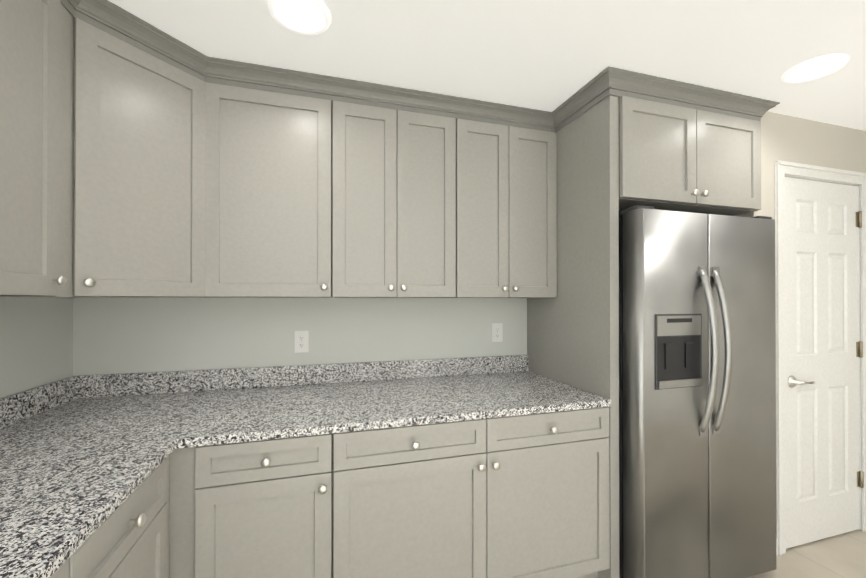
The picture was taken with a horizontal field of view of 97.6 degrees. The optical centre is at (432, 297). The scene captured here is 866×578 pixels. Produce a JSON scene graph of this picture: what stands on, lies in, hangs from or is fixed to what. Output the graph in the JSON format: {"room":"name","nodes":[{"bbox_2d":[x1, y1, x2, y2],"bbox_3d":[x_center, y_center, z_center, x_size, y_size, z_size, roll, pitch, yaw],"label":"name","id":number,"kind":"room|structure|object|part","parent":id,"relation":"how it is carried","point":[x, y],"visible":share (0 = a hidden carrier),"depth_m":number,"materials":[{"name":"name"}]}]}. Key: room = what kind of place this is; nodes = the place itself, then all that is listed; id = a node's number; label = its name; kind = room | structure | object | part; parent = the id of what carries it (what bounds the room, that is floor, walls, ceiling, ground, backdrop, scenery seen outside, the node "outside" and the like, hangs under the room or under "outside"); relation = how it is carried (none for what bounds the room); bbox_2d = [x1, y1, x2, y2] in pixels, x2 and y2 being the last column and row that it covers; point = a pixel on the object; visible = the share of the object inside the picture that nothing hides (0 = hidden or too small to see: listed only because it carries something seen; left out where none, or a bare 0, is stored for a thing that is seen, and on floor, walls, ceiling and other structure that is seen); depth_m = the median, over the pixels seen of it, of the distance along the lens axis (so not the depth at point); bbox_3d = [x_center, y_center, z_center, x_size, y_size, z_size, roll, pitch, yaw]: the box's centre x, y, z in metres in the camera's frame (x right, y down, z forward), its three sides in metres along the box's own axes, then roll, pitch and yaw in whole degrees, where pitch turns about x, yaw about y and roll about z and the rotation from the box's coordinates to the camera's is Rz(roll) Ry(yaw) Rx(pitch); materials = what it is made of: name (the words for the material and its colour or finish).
{"room":"kitchen","nodes":[
{"label":"kitchen","id":0,"kind":"room"},
{"bbox_2d":[0,297,72,397],"bbox_3d":[-1.042,0.177,-0.486,0.100,2.370,4.600,0,0,-16],"label":"wall","id":1,"kind":"structure","parent":0,"point":[36,341],"depth_m":1.50,"materials":[{"name":"grey paint"}]},
{"bbox_2d":[0,0,71,297],"bbox_3d":[-1.216,-0.502,0.854,0.324,0.996,0.534,0,0,-16],"label":"upper cabinet","id":2,"kind":"object","parent":1,"relation":"attached to","point":[36,35],"depth_m":1.06,"materials":[{"name":"grey paint"}]},
{"bbox_2d":[73,298,526,375],"bbox_3d":[-0.094,0.189,2.245,3.470,2.370,0.100,0,0,-16],"label":"wall","id":3,"kind":"structure","parent":0,"point":[122,335],"depth_m":1.98,"materials":[{"name":"grey paint"}]},
{"bbox_2d":[68,0,207,297],"bbox_3d":[-1.069,-0.501,1.422,0.313,0.993,0.312,0,0,-16],"label":"upper cabinet","id":4,"kind":"object","parent":3,"relation":"attached to","point":[140,158],"depth_m":1.38,"materials":[{"name":"grey paint"}]},
{"bbox_3d":[0.410,-0.958,1.198,3.028,0.082,1.595,0,0,-16],"label":"cabinet crown","id":5,"kind":"part","parent":4,"relation":"part of","materials":[{"name":"grey paint"}]},
{"bbox_2d":[208,56,335,297],"bbox_3d":[-0.764,-0.497,1.827,0.524,0.996,0.323,0,0,-16],"label":"upper cabinet","id":6,"kind":"object","parent":3,"relation":"attached to","point":[272,131],"depth_m":1.68,"materials":[{"name":"grey paint"}]},
{"bbox_2d":[295,331,308,352],"bbox_3d":[-0.697,0.233,2.010,0.070,0.114,0.008,0,0,-16],"label":"duplex electrical outlet","id":7,"kind":"object","parent":3,"relation":"attached to","point":[301,341],"visible":1,"depth_m":2.01,"materials":[{"name":"white plastic"}]},
{"bbox_2d":[336,77,459,297],"bbox_3d":[-0.220,-0.497,1.988,0.611,0.996,0.323,0,0,-16],"label":"upper cabinet","id":8,"kind":"object","parent":3,"relation":"attached to","point":[398,149],"depth_m":1.83,"materials":[{"name":"grey paint"}]},
{"bbox_2d":[492,323,502,341],"bbox_3d":[0.396,0.215,2.334,0.070,0.114,0.008,0,0,-16],"label":"duplex electrical outlet","id":9,"kind":"object","parent":3,"relation":"attached to","point":[497,332],"visible":1,"depth_m":2.33,"materials":[{"name":"white plastic"}]},
{"bbox_2d":[460,97,559,297],"bbox_3d":[0.356,-0.496,2.159,0.590,0.996,0.323,0,0,-16],"label":"upper cabinet","id":10,"kind":"object","parent":3,"relation":"attached to","point":[508,155],"depth_m":2.00,"materials":[{"name":"grey paint"}]},
{"bbox_2d":[108,0,865,130],"bbox_3d":[1.044,-1.055,0.137,4.450,0.100,4.800,0,0,-16],"label":"ceiling","id":11,"kind":"structure","parent":0,"point":[548,55],"depth_m":1.49,"materials":[{"name":"white paint"}]},
{"bbox_2d":[268,0,330,34],"bbox_3d":[-0.466,-0.995,1.331,0.210,0.008,0.210,0,0,-16],"label":"recessed light","id":12,"kind":"object","parent":11,"relation":"in","point":[307,17],"visible":1,"depth_m":1.34,"materials":[{"name":"white glass"}]},
{"bbox_2d":[781,54,848,83],"bbox_3d":[1.663,-0.994,1.655,0.210,0.008,0.210,0,0,-16],"label":"recessed light","id":13,"kind":"object","parent":11,"relation":"in","point":[815,68],"visible":1,"depth_m":1.65,"materials":[{"name":"white glass"}]},
{"bbox_2d":[736,111,865,499],"bbox_3d":[2.143,0.189,2.178,0.980,2.370,0.100,0,0,-16],"label":"wall","id":14,"kind":"structure","parent":0,"point":[788,138],"depth_m":2.10,"materials":[{"name":"beige paint"}]},
{"bbox_2d":[776,537,777,555],"bbox_3d":[2.711,1.318,0.255,0.978,0.095,3.898,0,0,-16],"label":"baseboard","id":15,"kind":"structure","parent":14,"relation":"attached to","point":[777,545],"depth_m":2.01,"materials":[{"name":"white wood"}]},
{"bbox_2d":[774,160,865,555],"bbox_3d":[2.203,0.321,2.167,0.788,2.107,0.150,0,0,-16],"label":"door","id":16,"kind":"structure","parent":14,"relation":"attached to","point":[820,244],"depth_m":2.14,"materials":[{"name":"white paint"}]},
{"bbox_2d":[747,529,865,577],"bbox_3d":[1.044,1.415,0.126,4.450,0.100,4.800,0,0,-16],"label":"floor","id":17,"kind":"structure","parent":0,"point":[842,555],"depth_m":1.99,"materials":[{"name":"beige tile"}]},
{"bbox_2d":[50,541,85,577],"bbox_3d":[-0.880,0.924,0.262,0.634,0.884,0.750,0,0,-16],"label":"base cabinet","id":18,"kind":"object","parent":17,"relation":"on","point":[74,566],"depth_m":0.73,"materials":[{"name":"grey paint"}]},
{"bbox_2d":[86,455,169,577],"bbox_3d":[-1.054,0.927,0.849,0.634,0.884,0.474,0,0,-16],"label":"base cabinet","id":19,"kind":"object","parent":17,"relation":"on","point":[134,541],"depth_m":0.98,"materials":[{"name":"grey paint"}]},
{"bbox_2d":[170,447,197,577],"bbox_3d":[-1.205,0.929,1.456,0.688,0.884,0.773,0,0,-16],"label":"base cabinet","id":20,"kind":"object","parent":17,"relation":"on","point":[183,461],"depth_m":1.24,"materials":[{"name":"grey paint"}]},
{"bbox_2d":[0,399,183,577],"bbox_3d":[-0.949,0.417,0.510,0.640,0.132,1.260,0,0,-16],"label":"countertop","id":21,"kind":"structure","parent":20,"relation":"on","point":[83,458],"depth_m":1.00,"materials":[{"name":"grey stone"}]},
{"bbox_2d":[198,433,337,577],"bbox_3d":[-0.672,0.930,1.641,0.437,0.884,0.719,0,0,-16],"label":"base cabinet","id":22,"kind":"object","parent":17,"relation":"on","point":[267,508],"depth_m":1.31,"materials":[{"name":"grey paint"}]},
{"bbox_2d":[338,407,609,577],"bbox_3d":[0.116,0.931,1.875,1.208,0.884,0.719,0,0,-16],"label":"base cabinet","id":23,"kind":"object","parent":17,"relation":"on","point":[523,496],"depth_m":1.52,"materials":[{"name":"grey paint"}]},
{"bbox_2d":[0,355,610,447],"bbox_3d":[-0.421,0.422,1.708,2.334,0.132,0.738,0,0,-16],"label":"countertop","id":24,"kind":"structure","parent":23,"relation":"on","point":[229,405],"depth_m":1.74,"materials":[{"name":"grey stone"}]},
{"bbox_2d":[527,95,760,577],"bbox_3d":[1.149,0.231,2.159,0.931,2.286,0.768,0,0,-16],"label":"enclosure","id":25,"kind":"object","parent":17,"relation":"on","point":[615,155],"visible":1,"depth_m":1.83,"materials":[{"name":"grey paint"}]},
{"bbox_2d":[619,205,776,577],"bbox_3d":[1.189,0.487,2.088,0.848,1.774,0.868,0,0,-16],"label":"refrigerator","id":26,"kind":"object","parent":17,"relation":"on","point":[697,400],"visible":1,"depth_m":1.71,"materials":[{"name":"silver metal"}]}
]}

